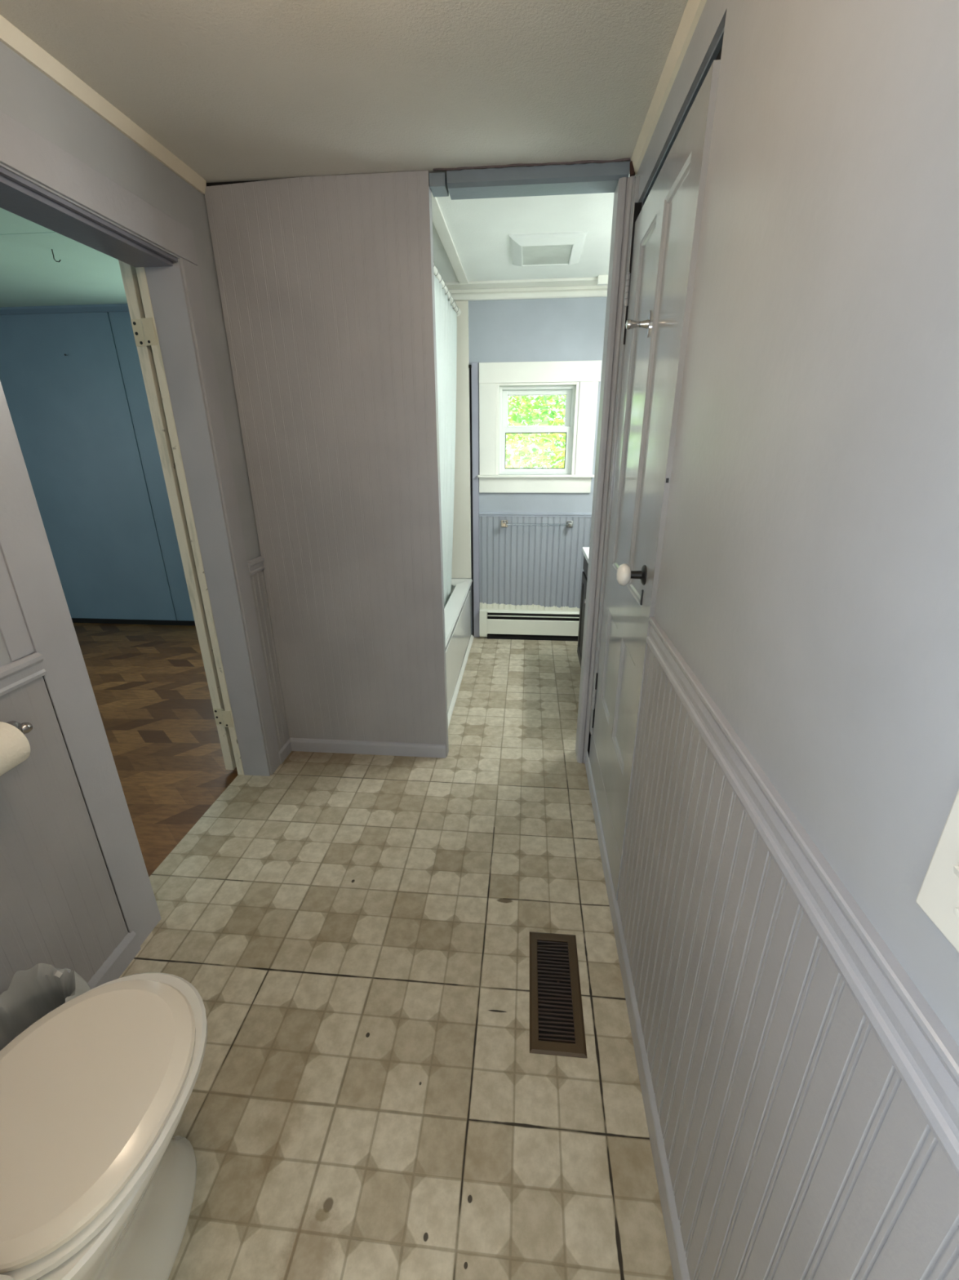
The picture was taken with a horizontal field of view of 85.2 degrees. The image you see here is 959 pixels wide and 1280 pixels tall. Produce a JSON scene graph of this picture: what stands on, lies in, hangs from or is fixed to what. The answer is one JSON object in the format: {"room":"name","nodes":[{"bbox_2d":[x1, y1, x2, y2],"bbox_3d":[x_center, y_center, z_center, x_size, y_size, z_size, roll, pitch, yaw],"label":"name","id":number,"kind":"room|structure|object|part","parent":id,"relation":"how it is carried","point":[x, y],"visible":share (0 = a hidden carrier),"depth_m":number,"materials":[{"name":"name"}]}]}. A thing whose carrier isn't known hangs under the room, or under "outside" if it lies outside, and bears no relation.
{"room":"bathroom","nodes":[
{"label":"bathroom","id":0,"kind":"room"},
{"bbox_2d":[0,311,194,621],"bbox_3d":[-2.926,-1.240,4.052,4.010,2.300,0.100,2,21,5],"label":"wall","id":1,"kind":"structure","parent":0,"point":[82,419],"depth_m":3.96,"materials":[{"name":"teal paint"}]},
{"bbox_2d":[0,303,128,315],"bbox_3d":[-2.973,-2.274,3.590,3.940,0.038,0.035,2,21,5],"label":"crown molding","id":2,"kind":"structure","parent":1,"relation":"attached to","point":[107,307],"depth_m":3.57,"materials":[{"name":"teal paint"}]},
{"bbox_2d":[71,617,195,626],"bbox_3d":[-2.960,-0.154,4.408,3.940,0.038,0.015,2,21,5],"label":"baseboard","id":3,"kind":"structure","parent":1,"relation":"attached to","point":[73,620],"depth_m":4.40,"materials":[{"name":"wood"}]},
{"bbox_2d":[0,40,289,772],"bbox_3d":[-1.114,-0.123,1.163,0.150,2.250,2.290,2,21,5],"label":"wall","id":4,"kind":"structure","parent":0,"point":[28,95],"depth_m":1.48,"materials":[{"name":"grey paint"}]},
{"bbox_2d":[0,548,34,661],"bbox_3d":[-1.042,-0.425,1.010,0.005,0.989,0.057,2,21,5],"label":"wall panel","id":5,"kind":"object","parent":4,"relation":"attached to","point":[13,628],"depth_m":1.16,"materials":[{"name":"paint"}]},
{"bbox_2d":[5,720,32,733],"bbox_3d":[-1.015,0.205,1.061,0.071,0.051,0.175,2,21,5],"label":"toilet paper holder","id":6,"kind":"object","parent":4,"relation":"attached to","point":[24,727],"visible":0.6,"depth_m":1.12,"materials":[{"name":"silver metal"}]},
{"bbox_3d":[-1.011,0.187,1.106,0.071,0.047,0.047,2,21,5],"label":"wall plate","id":7,"kind":"part","parent":6,"relation":"part of","materials":[{"name":"silver metal"}]},
{"bbox_2d":[0,721,30,776],"bbox_3d":[-0.997,0.233,1.051,0.100,0.100,0.100,2,21,5],"label":"toilet paper roll","id":8,"kind":"object","parent":6,"relation":"hanging from","point":[15,747],"visible":1,"depth_m":1.06,"materials":[{"name":"white paper"}]},
{"bbox_2d":[0,652,46,696],"bbox_3d":[-1.075,0.241,0.737,0.018,0.056,1.047,2,21,5],"label":"trim","id":9,"kind":"structure","parent":4,"relation":"attached to","point":[15,674],"depth_m":1.17,"materials":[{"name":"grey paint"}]},
{"bbox_2d":[0,676,128,995],"bbox_3d":[-1.080,0.686,0.905,0.006,0.920,1.043,2,21,5],"label":"wall panel","id":10,"kind":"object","parent":4,"relation":"attached to","point":[60,908],"depth_m":1.25,"materials":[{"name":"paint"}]},
{"bbox_2d":[0,381,161,945],"bbox_3d":[-1.030,-0.013,1.258,0.009,1.975,0.115,2,21,5],"label":"trim","id":11,"kind":"structure","parent":4,"relation":"attached to","point":[24,546],"depth_m":1.29,"materials":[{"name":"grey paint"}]},
{"bbox_2d":[42,675,128,932],"bbox_3d":[-1.033,0.470,1.380,0.005,0.825,0.002,2,21,5],"label":"trim","id":12,"kind":"structure","parent":4,"relation":"attached to","point":[42,676],"depth_m":1.36,"materials":[{"name":"grey wood"}]},
{"bbox_2d":[0,166,177,267],"bbox_3d":[-1.076,-1.083,1.329,0.142,0.025,0.767,2,21,5],"label":"trim","id":13,"kind":"structure","parent":4,"relation":"attached to","point":[19,196],"depth_m":1.35,"materials":[{"name":"wood"}]},
{"bbox_2d":[0,110,198,266],"bbox_3d":[-0.997,-1.136,1.289,0.009,0.098,0.975,2,21,5],"label":"trim","id":14,"kind":"structure","parent":4,"relation":"attached to","point":[23,150],"depth_m":1.31,"materials":[{"name":"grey paint"}]},
{"bbox_2d":[0,14,206,194],"bbox_3d":[-1.033,-1.164,0.784,0.020,0.036,2.138,2,21,5],"label":"trim","id":15,"kind":"structure","parent":4,"relation":"attached to","point":[11,36],"depth_m":1.31,"materials":[{"name":"beige paint"}]},
{"bbox_2d":[87,930,141,988],"bbox_3d":[-1.071,1.077,1.060,0.016,0.080,1.055,2,21,5],"label":"baseboard","id":16,"kind":"structure","parent":4,"relation":"attached to","point":[129,947],"depth_m":1.48,"materials":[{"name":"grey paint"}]},
{"bbox_2d":[118,259,235,769],"bbox_3d":[-1.097,-0.452,2.381,0.089,1.973,0.765,2,21,5],"label":"door","id":17,"kind":"structure","parent":4,"relation":"in","point":[143,327],"depth_m":1.96,"materials":[{"name":"white paint"}]},
{"bbox_2d":[135,263,270,776],"bbox_3d":[-1.020,-0.298,2.032,0.120,1.956,0.008,2,21,5],"label":"trim","id":18,"kind":"structure","parent":4,"relation":"attached to","point":[166,286],"depth_m":1.94,"materials":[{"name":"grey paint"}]},
{"bbox_2d":[179,257,280,774],"bbox_3d":[-0.952,-0.323,2.070,0.009,1.975,0.090,2,21,5],"label":"trim","id":19,"kind":"structure","parent":4,"relation":"attached to","point":[191,275],"depth_m":1.97,"materials":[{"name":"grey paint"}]},
{"bbox_2d":[247,555,264,575],"bbox_3d":[-0.937,-0.312,2.187,0.018,0.056,0.117,2,21,5],"label":"trim","id":20,"kind":"structure","parent":4,"relation":"attached to","point":[255,565],"depth_m":2.18,"materials":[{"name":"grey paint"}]},
{"bbox_2d":[249,569,288,751],"bbox_3d":[-0.942,0.133,2.356,0.006,0.920,0.116,2,21,5],"label":"trim","id":21,"kind":"structure","parent":4,"relation":"attached to","point":[257,580],"depth_m":2.33,"materials":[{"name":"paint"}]},
{"bbox_2d":[279,738,291,764],"bbox_3d":[-0.935,0.533,2.506,0.013,0.064,0.124,2,21,5],"label":"baseboard","id":22,"kind":"structure","parent":4,"relation":"attached to","point":[285,751],"depth_m":2.50,"materials":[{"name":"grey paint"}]},
{"bbox_2d":[0,176,629,306],"bbox_3d":[-1.992,-1.542,1.430,6.300,0.120,4.600,2,21,5],"label":"ceiling","id":23,"kind":"structure","parent":0,"point":[480,229],"depth_m":2.59,"materials":[{"name":"paint"}]},
{"bbox_2d":[509,231,586,266],"bbox_3d":[0.335,-1.939,2.607,0.355,0.031,0.415,2,21,5],"label":"ceiling vent","id":24,"kind":"object","parent":23,"relation":"in","point":[552,248],"visible":1,"depth_m":2.53,"materials":[{"name":"white plastic"}]},
{"bbox_2d":[204,170,448,758],"bbox_3d":[-0.548,-0.506,2.160,0.778,2.248,0.062,2,21,5],"label":"wall","id":25,"kind":"structure","parent":0,"point":[326,282],"depth_m":2.03,"materials":[{"name":"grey paint"}]},
{"bbox_2d":[206,179,269,186],"bbox_3d":[-0.553,-1.538,1.777,0.768,0.050,0.034,2,21,5],"label":"trim","id":26,"kind":"structure","parent":25,"relation":"attached to","point":[230,182],"depth_m":1.78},
{"bbox_2d":[429,172,448,196],"bbox_3d":[-0.136,-1.533,1.756,0.054,0.037,0.081,2,21,5],"label":"trim","id":27,"kind":"structure","parent":25,"relation":"attached to","point":[437,180],"depth_m":1.72,"materials":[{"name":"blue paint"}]},
{"bbox_2d":[431,193,468,284],"bbox_3d":[-0.156,-1.892,2.465,0.053,0.012,1.429,2,21,5],"label":"trim","id":28,"kind":"structure","parent":25,"relation":"attached to","point":[438,220],"depth_m":2.46,"materials":[{"name":"white paint"}]},
{"bbox_2d":[433,158,630,170],"bbox_3d":[0.162,-1.529,1.678,0.630,0.010,0.016,2,21,5],"label":"trim","id":29,"kind":"structure","parent":25,"relation":"attached to","point":[621,159],"depth_m":1.67,"materials":[{"name":"grey wood"}]},
{"bbox_2d":[0,0,688,185],"bbox_3d":[-0.302,-1.214,0.685,1.790,0.120,2.320,2,21,5],"label":"ceiling","id":30,"kind":"structure","parent":0,"point":[235,90],"depth_m":1.26,"materials":[{"name":"paint"}]},
{"bbox_2d":[72,622,674,1279],"bbox_3d":[-2.063,1.048,1.404,6.300,0.100,6.700,2,21,5],"label":"floor","id":31,"kind":"structure","parent":0,"point":[369,1099],"depth_m":1.46,"materials":[{"name":"tile"}]},
{"bbox_2d":[0,972,208,1279],"bbox_3d":[-0.677,0.831,0.750,0.420,0.755,0.691,2,21,5],"label":"toilet","id":32,"kind":"object","parent":31,"relation":"on","point":[97,1182],"visible":1,"depth_m":0.83,"materials":[{"name":"white ceramic"}]},
{"bbox_3d":[-0.668,0.968,0.895,0.352,0.397,0.496,2,21,5],"label":"bowl","id":33,"kind":"part","parent":32,"relation":"part of","materials":[{"name":"white ceramic"}]},
{"bbox_2d":[444,578,472,713],"bbox_3d":[-0.497,0.028,3.262,0.761,0.465,1.550,2,21,5],"label":"bathtub","id":34,"kind":"object","parent":31,"relation":"on","point":[457,610],"visible":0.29,"depth_m":3.24,"materials":[{"name":"white ceramic"}]},
{"bbox_2d":[479,608,579,640],"bbox_3d":[0.613,-0.105,3.928,1.228,0.228,0.053,2,21,5],"label":"baseboard heater","id":35,"kind":"object","parent":31,"relation":"on","point":[494,624],"visible":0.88,"depth_m":3.93,"materials":[{"name":"white metal"}]},
{"bbox_3d":[0.640,-0.088,3.910,1.170,0.117,0.006,2,21,5],"label":"panel","id":36,"kind":"part","parent":35,"relation":"part of","materials":[{"name":"white metal"}]},
{"bbox_3d":[0.641,-0.169,3.887,1.168,0.005,0.012,2,21,5],"label":"damper blade","id":37,"kind":"part","parent":35,"relation":"part of","materials":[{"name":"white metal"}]},
{"bbox_2d":[529,931,586,1057],"bbox_3d":[0.209,0.961,1.444,0.141,0.008,0.342,2,21,5],"label":"floor vent","id":38,"kind":"object","parent":31,"relation":"in","point":[557,1025],"visible":1,"depth_m":1.42,"materials":[{"name":"brown metal"}]},
{"bbox_2d":[577,546,589,667],"bbox_3d":[0.869,-0.052,2.974,0.580,0.806,0.779,2,21,5],"label":"vanity","id":39,"kind":"object","parent":31,"relation":"on","point":[585,550],"visible":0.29,"depth_m":3.20,"materials":[{"name":"black wood"}]},
{"bbox_3d":[0.634,-0.112,3.171,0.017,0.540,0.349,2,21,5],"label":"cabinet door","id":40,"kind":"part","parent":39,"relation":"part of","materials":[{"name":"grey wood"}]},
{"bbox_3d":[0.616,-0.352,2.882,0.014,0.085,0.719,2,21,5],"label":"false drawer","id":41,"kind":"part","parent":39,"relation":"part of","materials":[{"name":"grey wood"}]},
{"bbox_2d":[582,546,589,564],"bbox_3d":[0.878,-0.415,2.835,0.558,0.030,0.779,2,21,5],"label":"countertop","id":42,"kind":"structure","parent":39,"relation":"on","point":[585,550],"depth_m":3.08,"materials":[{"name":"white stone"}]},
{"bbox_3d":[-0.950,0.953,1.149,0.206,0.246,0.206,2,21,5],"label":"trash can","id":43,"kind":"object","parent":31,"relation":"on","visible":0},
{"bbox_2d":[0,963,91,1050],"bbox_3d":[-0.950,0.832,1.105,0.238,0.182,0.230,2,21,5],"label":"plastic bag","id":44,"kind":"object","parent":43,"relation":"in","point":[32,993],"visible":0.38,"depth_m":1.15,"materials":[{"name":"white plastic"}]},
{"bbox_2d":[451,284,607,635],"bbox_3d":[0.203,-1.132,3.699,2.290,2.315,0.160,2,21,5],"label":"wall","id":45,"kind":"structure","parent":0,"point":[553,329],"depth_m":3.31,"materials":[{"name":"blue paint"}]},
{"bbox_2d":[447,634,474,727],"bbox_3d":[-0.122,0.244,3.313,0.020,0.022,1.548,2,21,5],"label":"trim","id":46,"kind":"structure","parent":45,"relation":"attached to","point":[465,660],"depth_m":3.24,"materials":[{"name":"white paint"}]},
{"bbox_2d":[468,364,474,636],"bbox_3d":[-0.054,-0.902,3.709,0.017,1.880,0.030,2,21,5],"label":"trim","id":47,"kind":"structure","parent":45,"relation":"attached to","point":[469,366],"depth_m":3.66,"materials":[{"name":"grey wood"}]},
{"bbox_2d":[471,362,479,637],"bbox_3d":[-0.026,-0.910,3.709,0.043,1.895,0.020,2,21,5],"label":"trim","id":48,"kind":"structure","parent":45,"relation":"attached to","point":[474,370],"depth_m":3.65,"materials":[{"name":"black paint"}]},
{"bbox_2d":[444,277,597,289],"bbox_3d":[0.200,-2.158,3.159,2.040,0.014,0.114,2,21,5],"label":"trim","id":49,"kind":"structure","parent":45,"relation":"attached to","point":[578,281],"depth_m":3.13,"materials":[{"name":"white paint"}]},
{"bbox_2d":[444,285,608,301],"bbox_3d":[0.204,-2.139,3.218,2.040,0.060,0.020,2,21,5],"label":"trim","id":50,"kind":"structure","parent":45,"relation":"attached to","point":[574,291],"depth_m":3.21,"materials":[{"name":"white paint"}]},
{"bbox_2d":[479,516,591,636],"bbox_3d":[0.616,-0.442,3.833,1.235,0.925,0.006,2,21,5],"label":"wainscoting","id":51,"kind":"structure","parent":45,"relation":"attached to","point":[535,563],"depth_m":3.81,"materials":[{"name":"wood"}]},
{"bbox_2d":[479,511,591,516],"bbox_3d":[0.613,-0.879,3.662,1.235,0.028,0.016,2,21,5],"label":"trim","id":52,"kind":"structure","parent":45,"relation":"attached to","point":[481,513],"depth_m":3.68,"materials":[{"name":"blue paint"}]},
{"bbox_2d":[501,520,573,527],"bbox_3d":[0.405,-0.815,3.673,0.509,0.048,0.066,2,21,5],"label":"towel bar","id":53,"kind":"object","parent":45,"relation":"attached to","point":[504,522],"visible":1,"depth_m":3.67,"materials":[{"name":"silver metal"}]},
{"bbox_2d":[477,360,601,493],"bbox_3d":[0.389,-1.423,3.534,0.792,0.810,0.188,2,21,5],"label":"window","id":54,"kind":"structure","parent":45,"relation":"in","point":[578,380],"depth_m":3.50,"materials":[{"name":"white paint"}]},
{"bbox_3d":[0.054,-1.411,3.511,0.110,0.572,0.018,2,21,5],"label":"casing","id":55,"kind":"part","parent":54,"relation":"part of","materials":[{"name":"white paint"}]},
{"bbox_3d":[0.385,-1.127,3.582,0.792,0.015,0.068,2,21,5],"label":"sill","id":56,"kind":"part","parent":54,"relation":"part of","materials":[{"name":"white paint"}]},
{"bbox_3d":[0.385,-1.314,3.599,0.468,0.292,0.032,2,21,5],"label":"sash","id":57,"kind":"part","parent":54,"relation":"part of","materials":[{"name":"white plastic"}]},
{"bbox_3d":[0.387,-1.430,3.575,0.498,0.556,0.085,2,21,5],"label":"frame","id":58,"kind":"part","parent":54,"relation":"part of","materials":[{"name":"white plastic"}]},
{"bbox_3d":[0.388,-1.562,3.544,0.462,0.248,0.030,2,21,5],"label":"sash","id":59,"kind":"part","parent":54,"relation":"part of","materials":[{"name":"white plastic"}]},
{"bbox_3d":[0.386,-1.725,3.357,0.781,0.120,0.022,2,21,5],"label":"head casing","id":60,"kind":"part","parent":54,"relation":"part of","materials":[{"name":"white paint"}]},
{"bbox_3d":[0.708,-1.394,3.455,0.118,0.572,0.018,2,21,5],"label":"casing","id":61,"kind":"part","parent":54,"relation":"part of","materials":[{"name":"white paint"}]},
{"bbox_2d":[596,275,608,285],"bbox_3d":[0.755,-2.100,3.042,0.130,0.045,0.043,2,21,5],"label":"trim","id":62,"kind":"structure","parent":45,"relation":"attached to","point":[602,280],"depth_m":3.03,"materials":[{"name":"white paint"}]},
{"bbox_2d":[633,0,958,1045],"bbox_3d":[0.469,-0.087,1.042,0.115,2.250,2.320,2,21,5],"label":"wall","id":63,"kind":"structure","parent":0,"point":[808,583],"depth_m":0.55,"materials":[{"name":"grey paint"}]},
{"bbox_2d":[446,161,630,199],"bbox_3d":[0.190,-1.525,1.733,0.588,0.043,0.102,2,21,5],"label":"trim","id":64,"kind":"structure","parent":63,"relation":"attached to","point":[584,178],"depth_m":1.70,"materials":[{"name":"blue wood"}]},
{"bbox_2d":[587,728,622,900],"bbox_3d":[0.471,0.616,2.000,0.016,0.214,0.845,2,21,5],"label":"trim","id":65,"kind":"structure","parent":63,"relation":"attached to","point":[614,859],"depth_m":1.85,"materials":[{"name":"grey paint"}]},
{"bbox_2d":[575,176,643,764],"bbox_3d":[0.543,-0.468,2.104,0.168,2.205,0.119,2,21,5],"label":"trim","id":66,"kind":"structure","parent":63,"relation":"attached to","point":[624,190],"depth_m":1.96,"materials":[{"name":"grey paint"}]},
{"bbox_2d":[629,160,635,176],"bbox_3d":[0.483,-1.494,1.653,0.020,0.034,0.015,12,24,29],"label":"splinter","id":67,"kind":"object","parent":63,"relation":"attached to","point":[632,172],"visible":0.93,"depth_m":1.65,"materials":[{"name":"brown wood"}]},
{"bbox_2d":[585,750,690,1279],"bbox_3d":[0.409,0.921,1.438,0.018,0.086,2.130,2,21,5],"label":"baseboard","id":68,"kind":"structure","parent":63,"relation":"attached to","point":[678,1258],"depth_m":1.19,"materials":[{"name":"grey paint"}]},
{"bbox_2d":[591,59,720,862],"bbox_3d":[0.434,-0.311,1.589,0.106,1.808,0.745,2,21,5],"label":"door","id":69,"kind":"structure","parent":63,"relation":"in","point":[668,225],"depth_m":1.39,"materials":[{"name":"grey paint"}]},
{"bbox_3d":[0.374,-0.170,1.355,0.035,0.057,0.057,2,21,5],"label":"knob","id":70,"kind":"part","parent":69,"relation":"part of","materials":[{"name":"white ceramic"}]},
{"bbox_2d":[591,46,722,728],"bbox_3d":[0.480,-0.362,1.592,0.062,1.849,0.789,2,21,5],"label":"door frame","id":71,"kind":"structure","parent":63,"relation":"attached to","point":[637,207],"depth_m":1.62,"materials":[{"name":"grey wood"}]},
{"bbox_2d":[631,0,706,174],"bbox_3d":[0.396,-1.124,0.663,0.022,0.040,2.138,2,21,5],"label":"trim","id":72,"kind":"structure","parent":63,"relation":"attached to","point":[693,11],"depth_m":1.23,"materials":[{"name":"beige paint"}]},
{"bbox_2d":[641,26,724,204],"bbox_3d":[0.476,-1.224,1.263,0.010,0.006,0.789,2,21,5],"label":"trim","id":73,"kind":"structure","parent":63,"relation":"attached to","point":[718,46],"depth_m":1.15,"materials":[{"name":"grey wood"}]},
{"bbox_2d":[617,644,958,1279],"bbox_3d":[0.376,0.667,0.884,0.012,0.955,1.274,2,21,5],"label":"wainscoting","id":74,"kind":"structure","parent":63,"relation":"attached to","point":[796,1147],"depth_m":0.68,"materials":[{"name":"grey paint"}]},
{"bbox_2d":[646,617,958,1177],"bbox_3d":[0.368,0.201,0.706,0.014,0.066,1.273,2,21,5],"label":"trim","id":75,"kind":"structure","parent":63,"relation":"attached to","point":[925,1055],"depth_m":0.49,"materials":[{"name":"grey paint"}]},
{"bbox_2d":[915,789,958,952],"bbox_3d":[0.336,0.174,0.339,0.019,0.114,0.116,2,21,5],"label":"light switch","id":76,"kind":"object","parent":63,"relation":"attached to","point":[938,896],"visible":1,"depth_m":0.38,"materials":[{"name":"beige plastic"}]},
{"bbox_3d":[0.148,-0.830,2.906,2.250,2.315,1.780,2,21,5],"label":"wall","id":77,"kind":"structure","parent":0,"visible":0},
{"bbox_2d":[451,300,471,578],"bbox_3d":[-0.510,-1.022,2.877,0.753,1.770,1.573,2,21,5],"label":"tub surround","id":78,"kind":"object","parent":77,"relation":"attached to","point":[461,548],"visible":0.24,"depth_m":3.58,"materials":[{"name":"white plastic"}]},
{"bbox_2d":[433,263,461,315],"bbox_3d":[-0.206,-1.779,2.545,0.044,0.044,1.552,2,21,5],"label":"curtain rod","id":79,"kind":"object","parent":78,"relation":"attached to","point":[438,277],"visible":0.38,"depth_m":2.79,"materials":[{"name":"white paint"}]},
{"label":"outside","id":80,"kind":"structure","parent":0,"visible":0},
{"bbox_3d":[1.291,-3.199,15.314,28.000,0.098,22.400,2,21,5],"label":"lawn","id":81,"kind":"structure","parent":80,"visible":0},
{"bbox_2d":[505,395,565,467],"bbox_3d":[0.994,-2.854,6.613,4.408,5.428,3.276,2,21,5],"label":"tree","id":82,"kind":"object","parent":81,"relation":"on","point":[516,420],"visible":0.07,"depth_m":6.56,"materials":[{"name":"green plant"}]},
{"bbox_3d":[-0.272,-1.511,1.859,0.040,0.040,0.003,2,21,5],"label":"curtain ring","id":83,"kind":"object","parent":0,"visible":0},
{"bbox_2d":[434,275,457,607],"bbox_3d":[-0.254,-0.920,2.840,0.135,1.765,1.411,2,21,5],"label":"shower curtain","id":84,"kind":"object","parent":83,"relation":"hanging from","point":[446,317],"visible":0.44,"depth_m":3.03,"materials":[{"name":"white fabric"}]}
]}

